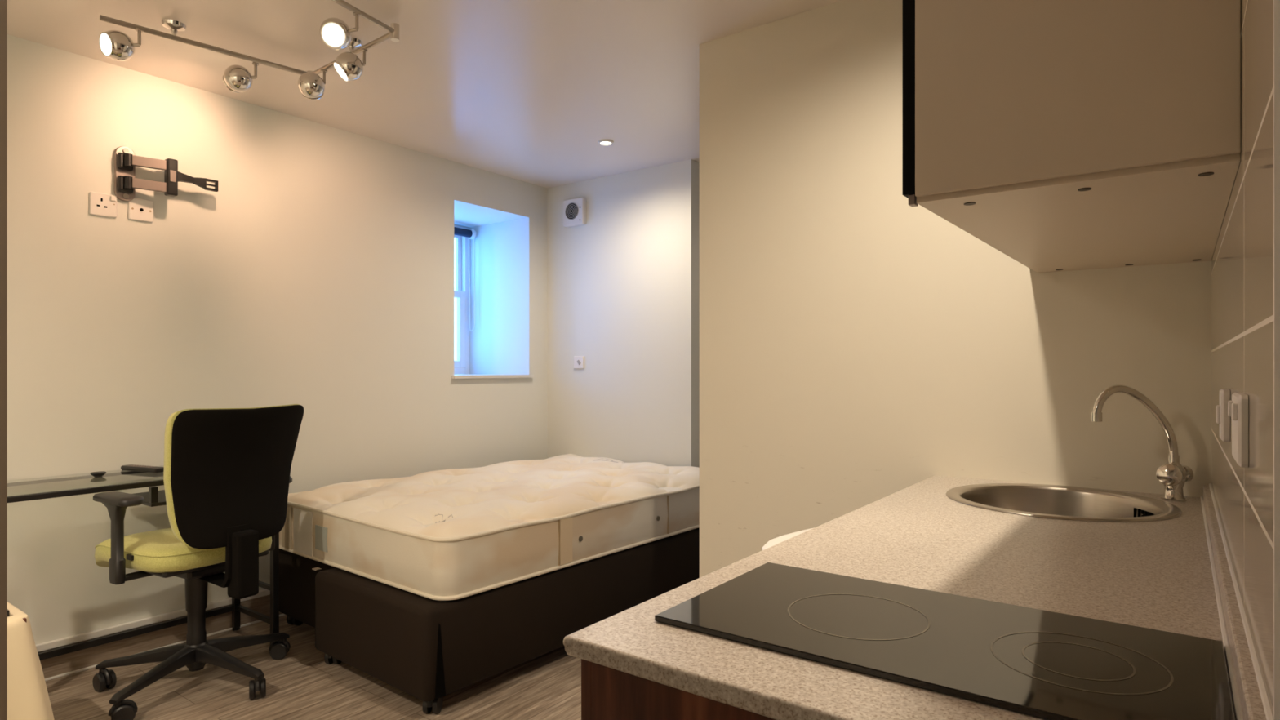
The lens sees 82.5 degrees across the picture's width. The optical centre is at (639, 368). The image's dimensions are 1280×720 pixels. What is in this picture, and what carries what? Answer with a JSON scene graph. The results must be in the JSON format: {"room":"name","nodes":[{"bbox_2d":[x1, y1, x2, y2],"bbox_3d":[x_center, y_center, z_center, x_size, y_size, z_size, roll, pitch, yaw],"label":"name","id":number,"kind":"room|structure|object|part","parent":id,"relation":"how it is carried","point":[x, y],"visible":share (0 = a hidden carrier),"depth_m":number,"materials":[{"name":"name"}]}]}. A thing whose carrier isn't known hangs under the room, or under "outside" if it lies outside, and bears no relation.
{"room":"studio apartment","nodes":[
{"label":"studio apartment","id":0,"kind":"room"},
{"bbox_2d":[7,34,546,644],"bbox_3d":[-2.269,-0.025,3.732,0.750,2.551,6.700,0,0,36],"label":"wall","id":1,"kind":"structure","parent":0,"point":[317,274],"depth_m":3.47,"materials":[{"name":"white paint"}]},
{"bbox_2d":[89,191,116,217],"bbox_3d":[-2.267,-0.692,3.087,0.020,0.096,0.096,0,0,36],"label":"wall socket","id":2,"kind":"object","parent":1,"relation":"attached to","point":[104,205],"visible":1,"depth_m":3.08,"materials":[{"name":"white plastic"}]},
{"bbox_2d":[110,195,115,200],"bbox_3d":[-2.244,-0.724,3.109,0.010,0.020,0.020,0,0,36],"label":"rocker switch","id":3,"kind":"object","parent":2,"relation":"attached to","point":[112,197],"depth_m":3.10,"materials":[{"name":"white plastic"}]},
{"bbox_2d":[128,197,153,222],"bbox_3d":[-2.187,-0.695,3.201,0.013,0.096,0.094,0,0,36],"label":"socket","id":4,"kind":"object","parent":1,"relation":"attached to","point":[140,210],"visible":1,"depth_m":3.20,"materials":[{"name":"white plastic"}]},
{"bbox_2d":[35,589,270,652],"bbox_3d":[-1.800,1.114,3.717,0.022,0.028,3.834,0,0,36],"label":"trim","id":5,"kind":"structure","parent":1,"relation":"attached to","point":[46,646],"depth_m":3.15,"materials":[{"name":"white paint"}]},
{"bbox_2d":[37,594,283,678],"bbox_3d":[-1.803,1.189,3.719,0.016,0.122,3.834,0,0,36],"label":"baseboard","id":6,"kind":"structure","parent":1,"relation":"attached to","point":[60,664],"depth_m":3.19,"materials":[{"name":"brown wood"}]},
{"bbox_2d":[44,613,285,681],"bbox_3d":[-1.792,1.245,3.711,0.010,0.010,3.834,0,0,36],"label":"trim","id":7,"kind":"structure","parent":1,"relation":"attached to","point":[280,615],"depth_m":3.27,"materials":[{"name":"white paint"}]},
{"bbox_2d":[114,146,217,201],"bbox_3d":[-2.084,-0.840,3.229,0.392,0.235,0.085,0,0,-39],"label":"wall bracket","id":8,"kind":"object","parent":1,"relation":"attached to","point":[126,183],"visible":1,"depth_m":3.16,"materials":[{"name":"grey metal"}]},
{"bbox_3d":[-2.222,-0.840,3.149,0.017,0.235,0.075,0,0,36],"label":"wall plate","id":9,"kind":"part","parent":8,"relation":"part of","materials":[{"name":"grey metal"}]},
{"bbox_3d":[-2.022,-0.849,3.288,0.024,0.051,0.120,0,0,36],"label":"arm","id":10,"kind":"part","parent":8,"relation":"part of","materials":[{"name":"black metal"}]},
{"bbox_2d":[451,224,533,378],"bbox_3d":[-1.243,-0.498,5.054,0.728,1.123,0.697,0,0,36],"label":"window","id":11,"kind":"structure","parent":1,"relation":"in","point":[461,366],"depth_m":5.45,"materials":[{"name":"white plastic"}]},
{"bbox_3d":[-1.519,-0.770,5.258,0.030,0.480,0.567,0,0,36],"label":"sash","id":12,"kind":"part","parent":11,"relation":"part of","materials":[{"name":"white plastic"}]},
{"bbox_3d":[-1.489,-0.291,5.236,0.040,0.568,0.567,0,0,36],"label":"sash","id":13,"kind":"part","parent":11,"relation":"part of","materials":[{"name":"white plastic"}]},
{"bbox_3d":[-1.505,-0.508,5.248,0.075,1.103,0.657,0,0,36],"label":"frame","id":14,"kind":"part","parent":11,"relation":"part of","materials":[{"name":"white plastic"}]},
{"bbox_2d":[453,226,475,331],"bbox_3d":[-1.429,-0.656,5.194,0.074,0.759,0.620,0,0,36],"label":"roller blind","id":15,"kind":"object","parent":11,"relation":"attached to","point":[469,233],"visible":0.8,"depth_m":5.41,"materials":[{"name":"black fabric"}]},
{"bbox_3d":[-1.251,-0.638,5.431,0.069,0.723,0.007,0,0,36],"label":"pull chain","id":16,"kind":"part","parent":15,"relation":"part of","materials":[{"name":"white plastic"}]},
{"bbox_3d":[-1.211,0.053,5.031,0.650,0.020,0.697,0,0,36],"label":"sill","id":17,"kind":"part","parent":11,"relation":"part of","materials":[{"name":"white paint"}]},
{"bbox_2d":[45,614,581,719],"bbox_3d":[-0.463,1.300,2.395,3.945,0.100,6.900,0,0,36],"label":"floor","id":18,"kind":"structure","parent":0,"point":[300,685],"depth_m":2.81,"materials":[{"name":"brown wood"}]},
{"bbox_2d":[7,465,279,660],"bbox_3d":[-2.088,0.842,2.988,0.402,0.816,1.080,0,0,36],"label":"glass desk","id":19,"kind":"object","parent":18,"relation":"on","point":[153,497],"visible":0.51,"depth_m":2.98,"materials":[{"name":"black metal"}]},
{"bbox_3d":[-2.090,0.439,2.989,0.398,0.010,1.080,0,0,36],"label":"glass","id":20,"kind":"part","parent":19,"relation":"part of","materials":[{"name":"clear glass"}]},
{"bbox_3d":[-1.935,0.455,2.875,0.022,0.020,1.080,0,0,36],"label":"rail","id":21,"kind":"part","parent":19,"relation":"part of","materials":[{"name":"black metal"}]},
{"bbox_2d":[89,471,106,477],"bbox_3d":[-2.170,0.424,2.924,0.054,0.018,0.054,0,0,36],"label":"cable grommet","id":22,"kind":"object","parent":19,"relation":"on","point":[100,473],"visible":1,"depth_m":2.91,"materials":[{"name":"black plastic"}]},
{"bbox_3d":[-2.234,1.141,3.090,0.022,0.027,0.982,0,0,36],"label":"foot rail","id":23,"kind":"part","parent":19,"relation":"part of","materials":[{"name":"black metal"}]},
{"bbox_2d":[120,464,164,472],"bbox_3d":[-2.106,0.424,3.095,0.232,0.020,0.048,0,0,22],"label":"remote control","id":24,"kind":"object","parent":19,"relation":"on","point":[130,467],"visible":0.99,"depth_m":3.07,"materials":[{"name":"black plastic"}]},
{"bbox_2d":[133,489,166,506],"bbox_3d":[-1.933,0.543,3.181,0.326,0.014,0.465,0,0,36],"label":"shelf","id":25,"kind":"object","parent":19,"relation":"attached to","point":[159,501],"depth_m":2.96,"materials":[{"name":"black metal"}]},
{"bbox_3d":[-1.934,0.844,3.496,0.028,0.788,0.028,0,0,36],"label":"leg","id":26,"kind":"part","parent":19,"relation":"part of","materials":[{"name":"black metal"}]},
{"bbox_3d":[-1.788,1.067,3.388,0.335,0.170,0.020,0,0,36],"label":"rail","id":27,"kind":"part","parent":19,"relation":"part of","materials":[{"name":"black metal"}]},
{"bbox_3d":[-1.642,0.844,3.280,0.028,0.788,0.028,0,0,36],"label":"leg","id":28,"kind":"part","parent":19,"relation":"part of","materials":[{"name":"black metal"}]},
{"bbox_2d":[92,404,303,719],"bbox_3d":[-1.753,0.696,2.901,0.734,1.108,0.718,0,0,32],"label":"office chair","id":29,"kind":"object","parent":18,"relation":"on","point":[227,478],"visible":1,"depth_m":2.73,"materials":[{"name":"black fabric"}]},
{"bbox_3d":[-1.870,0.630,2.692,0.150,0.291,0.160,0,0,32],"label":"armrest post","id":30,"kind":"part","parent":29,"relation":"part of","materials":[{"name":"black plastic"}]},
{"bbox_2d":[94,527,271,573],"bbox_3d":[-1.828,0.734,2.936,0.570,0.150,0.490,0,0,32],"label":"seat cushion","id":31,"kind":"object","parent":29,"relation":"on","point":[157,551],"depth_m":2.72,"materials":[{"name":"yellow fabric"}]},
{"bbox_2d":[163,404,299,549],"bbox_3d":[-1.531,0.403,2.780,0.171,0.520,0.500,0,0,32],"label":"chair back","id":32,"kind":"object","parent":29,"relation":"on","point":[227,471],"depth_m":2.70,"materials":[{"name":"black fabric"}]},
{"bbox_3d":[-1.629,0.630,3.084,0.150,0.291,0.160,0,0,32],"label":"armrest post","id":33,"kind":"part","parent":29,"relation":"part of","materials":[{"name":"black plastic"}]},
{"bbox_2d":[279,548,335,627],"bbox_3d":[-0.921,1.051,4.111,0.585,0.398,1.950,0,0,39],"label":"base","id":34,"kind":"object","parent":18,"relation":"on","point":[296,575],"visible":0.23,"depth_m":3.40,"materials":[{"name":"black fabric"}]},
{"bbox_2d":[311,527,699,713],"bbox_3d":[-0.418,1.048,3.624,0.839,0.403,2.070,0,0,39],"label":"base","id":35,"kind":"object","parent":18,"relation":"on","point":[428,650],"visible":0.67,"depth_m":2.87,"materials":[{"name":"black fabric"}]},
{"bbox_2d":[279,453,699,600],"bbox_3d":[-0.598,0.707,3.877,1.430,0.276,2.093,0,0,39],"label":"mattress","id":36,"kind":"object","parent":35,"relation":"on","point":[446,535],"visible":0.91,"depth_m":3.18,"materials":[{"name":"beige fabric"}]},
{"bbox_2d":[581,658,775,719],"bbox_3d":[0.390,0.814,1.040,0.738,0.872,0.665,0,0,36],"label":"base cabinet","id":37,"kind":"object","parent":18,"relation":"on","point":[607,693],"visible":0.02,"depth_m":0.92,"materials":[{"name":"brown wood"}]},
{"bbox_3d":[0.125,0.753,1.236,0.018,0.743,0.661,0,0,36],"label":"door","id":38,"kind":"part","parent":37,"relation":"part of","materials":[{"name":"brown wood"}]},
{"bbox_2d":[563,475,1273,719],"bbox_3d":[0.719,0.342,1.461,0.722,0.066,1.792,0,0,36],"label":"countertop","id":39,"kind":"structure","parent":37,"relation":"on","point":[1177,575],"depth_m":1.16,"materials":[{"name":"stone"}]},
{"bbox_2d":[654,562,1235,719],"bbox_3d":[0.375,0.345,0.961,0.627,0.008,0.345,0,0,36],"label":"cooktop","id":40,"kind":"object","parent":39,"relation":"in","point":[1046,664],"visible":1,"depth_m":0.90,"materials":[{"name":"black glass"}]},
{"bbox_2d":[946,483,1182,521],"bbox_3d":[1.099,0.435,1.930,0.536,0.182,0.536,0,0,36],"label":"sink","id":41,"kind":"object","parent":39,"relation":"in","point":[1042,500],"visible":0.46,"depth_m":2.08,"materials":[{"name":"silver metal"}]},
{"bbox_3d":[1.099,0.440,1.930,0.462,0.172,0.462,0,0,36],"label":"bowl","id":42,"kind":"part","parent":41,"relation":"part of","materials":[{"name":"silver metal"}]},
{"bbox_2d":[1090,385,1193,501],"bbox_3d":[1.335,0.196,1.921,0.268,0.305,0.086,0,0,-6],"label":"mixer tap","id":43,"kind":"object","parent":39,"relation":"on","point":[1173,475],"visible":1,"depth_m":1.93,"materials":[{"name":"silver metal"}]},
{"bbox_3d":[1.315,0.147,1.939,0.229,0.206,0.021,0,0,-1],"label":"spout","id":44,"kind":"part","parent":43,"relation":"part of","materials":[{"name":"silver metal"}]},
{"bbox_3d":[1.392,0.279,1.917,0.058,0.058,0.047,0,0,36],"label":"knob","id":45,"kind":"part","parent":43,"relation":"part of","materials":[{"name":"silver metal"}]},
{"bbox_2d":[1160,454,1186,501],"bbox_3d":[1.419,0.289,1.942,0.056,0.119,0.056,0,0,36],"label":"tap","id":46,"kind":"object","parent":43,"relation":"on","point":[1171,493],"depth_m":1.93,"materials":[{"name":"silver metal"}]},
{"bbox_3d":[1.448,0.282,1.952,0.031,0.044,0.044,0,0,-20],"label":"knob","id":47,"kind":"part","parent":43,"relation":"part of","materials":[{"name":"silver metal"}]},
{"bbox_2d":[762,527,814,550],"bbox_3d":[0.619,0.824,1.613,0.638,0.852,0.500,0,0,36],"label":"washing machine","id":48,"kind":"object","parent":18,"relation":"on","point":[776,540],"visible":0.09,"depth_m":1.71,"materials":[{"name":"white paint"}]},
{"bbox_2d":[7,0,841,187],"bbox_3d":[-0.463,-1.351,2.395,3.945,0.100,6.900,0,0,36],"label":"ceiling","id":49,"kind":"structure","parent":0,"point":[526,91],"depth_m":3.12,"materials":[{"name":"beige paint"}]},
{"bbox_2d":[98,0,399,100],"bbox_3d":[-1.382,-1.209,2.663,0.931,0.183,0.748,0,0,36],"label":"track","id":50,"kind":"object","parent":49,"relation":"attached to","point":[116,45],"visible":1,"depth_m":2.77,"materials":[{"name":"silver metal"}]},
{"bbox_3d":[-1.843,-1.212,2.676,0.037,0.069,0.024,0,0,-14],"label":"stem","id":51,"kind":"part","parent":50,"relation":"part of","materials":[{"name":"beige"}]},
{"bbox_3d":[-1.663,-1.250,2.856,0.731,0.019,0.019,0,0,-45],"label":"rail","id":52,"kind":"part","parent":50,"relation":"part of","materials":[{"name":"beige"}]},
{"bbox_3d":[-1.571,-1.212,2.974,0.033,0.068,0.024,0,0,-14],"label":"stem","id":53,"kind":"part","parent":50,"relation":"part of","materials":[{"name":"beige"}]},
{"bbox_3d":[-1.317,-1.213,3.044,0.024,0.066,0.024,0,0,36],"label":"stem","id":54,"kind":"part","parent":50,"relation":"part of","materials":[{"name":"beige"}]},
{"bbox_3d":[-1.157,-1.250,2.914,0.632,0.019,0.019,0,0,39],"label":"rail","id":55,"kind":"part","parent":50,"relation":"part of","materials":[{"name":"beige"}]},
{"bbox_3d":[-1.002,-1.211,2.557,0.046,0.070,0.024,0,0,7],"label":"stem","id":56,"kind":"part","parent":50,"relation":"part of","materials":[{"name":"beige"}]},
{"bbox_3d":[-1.043,-1.250,2.446,0.019,0.019,0.601,0,0,26],"label":"rail","id":57,"kind":"part","parent":50,"relation":"part of","materials":[{"name":"beige"}]},
{"bbox_3d":[-1.077,-1.212,2.848,0.025,0.067,0.025,0,0,36],"label":"stem","id":58,"kind":"part","parent":50,"relation":"part of","materials":[{"name":"beige"}]},
{"bbox_2d":[597,139,613,145],"bbox_3d":[-0.196,-1.296,4.188,0.092,0.010,0.092,0,0,36],"label":"recessed light","id":59,"kind":"object","parent":49,"relation":"in","point":[603,142],"visible":1,"depth_m":4.18,"materials":[{"name":"white paint"}]},
{"bbox_2d":[546,159,699,466],"bbox_3d":[0.171,-0.025,5.368,1.228,2.551,1.166,0,0,36],"label":"wall","id":60,"kind":"structure","parent":0,"point":[623,285],"depth_m":4.82,"materials":[{"name":"white paint"}]},
{"bbox_2d":[563,197,586,227],"bbox_3d":[-0.459,-1.087,5.082,0.185,0.185,0.041,0,0,36],"label":"fan","id":61,"kind":"object","parent":60,"relation":"attached to","point":[574,210],"visible":1,"depth_m":5.06,"materials":[{"name":"white plastic"}]},
{"bbox_2d":[564,202,577,219],"bbox_3d":[-0.476,-1.093,5.072,0.117,0.117,0.005,0,0,37],"label":"grille","id":62,"kind":"object","parent":61,"relation":"attached to","point":[571,208],"depth_m":5.07,"materials":[{"name":"beige plastic"}]},
{"bbox_2d":[573,355,584,368],"bbox_3d":[-0.426,-0.042,5.074,0.088,0.088,0.016,0,0,36],"label":"switch","id":63,"kind":"object","parent":60,"relation":"attached to","point":[579,361],"visible":1,"depth_m":5.07,"materials":[{"name":"white plastic"}]},
{"bbox_2d":[699,0,1211,577],"bbox_3d":[0.925,-0.025,2.491,1.628,2.551,0.110,0,0,36],"label":"wall partition","id":64,"kind":"structure","parent":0,"point":[860,347],"depth_m":2.52,"materials":[{"name":"paint"}]},
{"bbox_3d":[-1.492,-0.026,0.213,0.106,2.551,1.967,0,0,36],"label":"wall","id":65,"kind":"structure","parent":0,"visible":0},
{"bbox_2d":[0,0,7,719],"bbox_3d":[-0.930,-0.025,0.970,0.110,2.551,0.113,0,0,36],"label":"trim","id":66,"kind":"structure","parent":65,"relation":"attached to","point":[3,3],"depth_m":0.98,"materials":[{"name":"brown"}]},
{"bbox_3d":[1.083,-0.026,1.251,0.100,2.551,6.700,0,0,36],"label":"wall","id":67,"kind":"structure","parent":0,"visible":0},
{"bbox_2d":[902,0,1240,272],"bbox_3d":[1.000,-0.719,1.625,0.461,0.862,1.192,0,0,36],"label":"upper cabinet","id":68,"kind":"object","parent":67,"relation":"attached to","point":[1058,135],"visible":1,"depth_m":1.18,"materials":[{"name":"beige"}]},
{"bbox_3d":[0.834,-0.728,1.751,0.021,0.844,1.188,0,0,38],"label":"black door","id":69,"kind":"part","parent":68,"relation":"part of","materials":[{"name":"black"}]},
{"bbox_3d":[0.657,-0.725,1.144,0.438,0.850,0.010,0,0,36],"label":"panel","id":70,"kind":"part","parent":68,"relation":"part of","materials":[{"name":"beige"}]},
{"bbox_2d":[1211,0,1273,709],"bbox_3d":[1.049,-0.025,1.297,0.008,2.551,1.662,0,0,36],"label":"wall tiles","id":71,"kind":"structure","parent":67,"relation":"attached to","point":[1242,259],"depth_m":0.87,"materials":[{"name":"beige tile"}]},
{"bbox_2d":[1216,388,1230,441],"bbox_3d":[1.011,0.080,1.267,0.016,0.088,0.086,0,0,36],"label":"socket","id":72,"kind":"object","parent":71,"relation":"attached to","point":[1223,419],"visible":0.99,"depth_m":1.23,"materials":[{"name":"white plastic"}]},
{"bbox_2d":[1216,404,1220,423],"bbox_3d":[1.007,0.080,1.270,0.005,0.032,0.024,0,0,36],"label":"rocker switch","id":73,"kind":"object","parent":72,"relation":"attached to","point":[1218,407],"depth_m":1.26,"materials":[{"name":"white plastic"}]},
{"bbox_2d":[1227,392,1248,467],"bbox_3d":[0.786,0.078,0.961,0.014,0.090,0.146,0,0,36],"label":"socket","id":74,"kind":"object","parent":71,"relation":"attached to","point":[1237,408],"visible":1,"depth_m":0.90,"materials":[{"name":"white plastic"}]},
{"bbox_2d":[1227,400,1233,417],"bbox_3d":[0.809,0.055,1.000,0.005,0.022,0.016,0,0,36],"label":"rocker switch","id":75,"kind":"object","parent":74,"relation":"attached to","point":[1229,403],"depth_m":0.99,"materials":[{"name":"white plastic"}]},
{"bbox_2d":[1231,403,1237,420],"bbox_3d":[0.756,0.055,0.927,0.005,0.022,0.016,0,0,36],"label":"rocker switch","id":76,"kind":"object","parent":74,"relation":"attached to","point":[1234,406],"depth_m":0.92,"materials":[{"name":"white plastic"}]},
{"bbox_2d":[1273,0,1279,719],"bbox_3d":[0.551,-0.025,0.626,0.011,2.551,0.010,0,0,36],"label":"trim","id":77,"kind":"structure","parent":67,"relation":"attached to","point":[1276,2],"depth_m":0.62,"materials":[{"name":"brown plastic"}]},
{"bbox_3d":[-2.077,0.982,2.016,0.440,0.537,0.500,0,0,36],"label":"side table","id":78,"kind":"object","parent":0,"visible":0},
{"bbox_2d":[7,601,54,719],"bbox_3d":[-2.079,0.970,2.017,0.672,0.521,0.732,0,0,36],"label":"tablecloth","id":79,"kind":"object","parent":78,"relation":"on","point":[28,696],"visible":0.83,"depth_m":2.06,"materials":[{"name":"beige fabric"}]}
]}

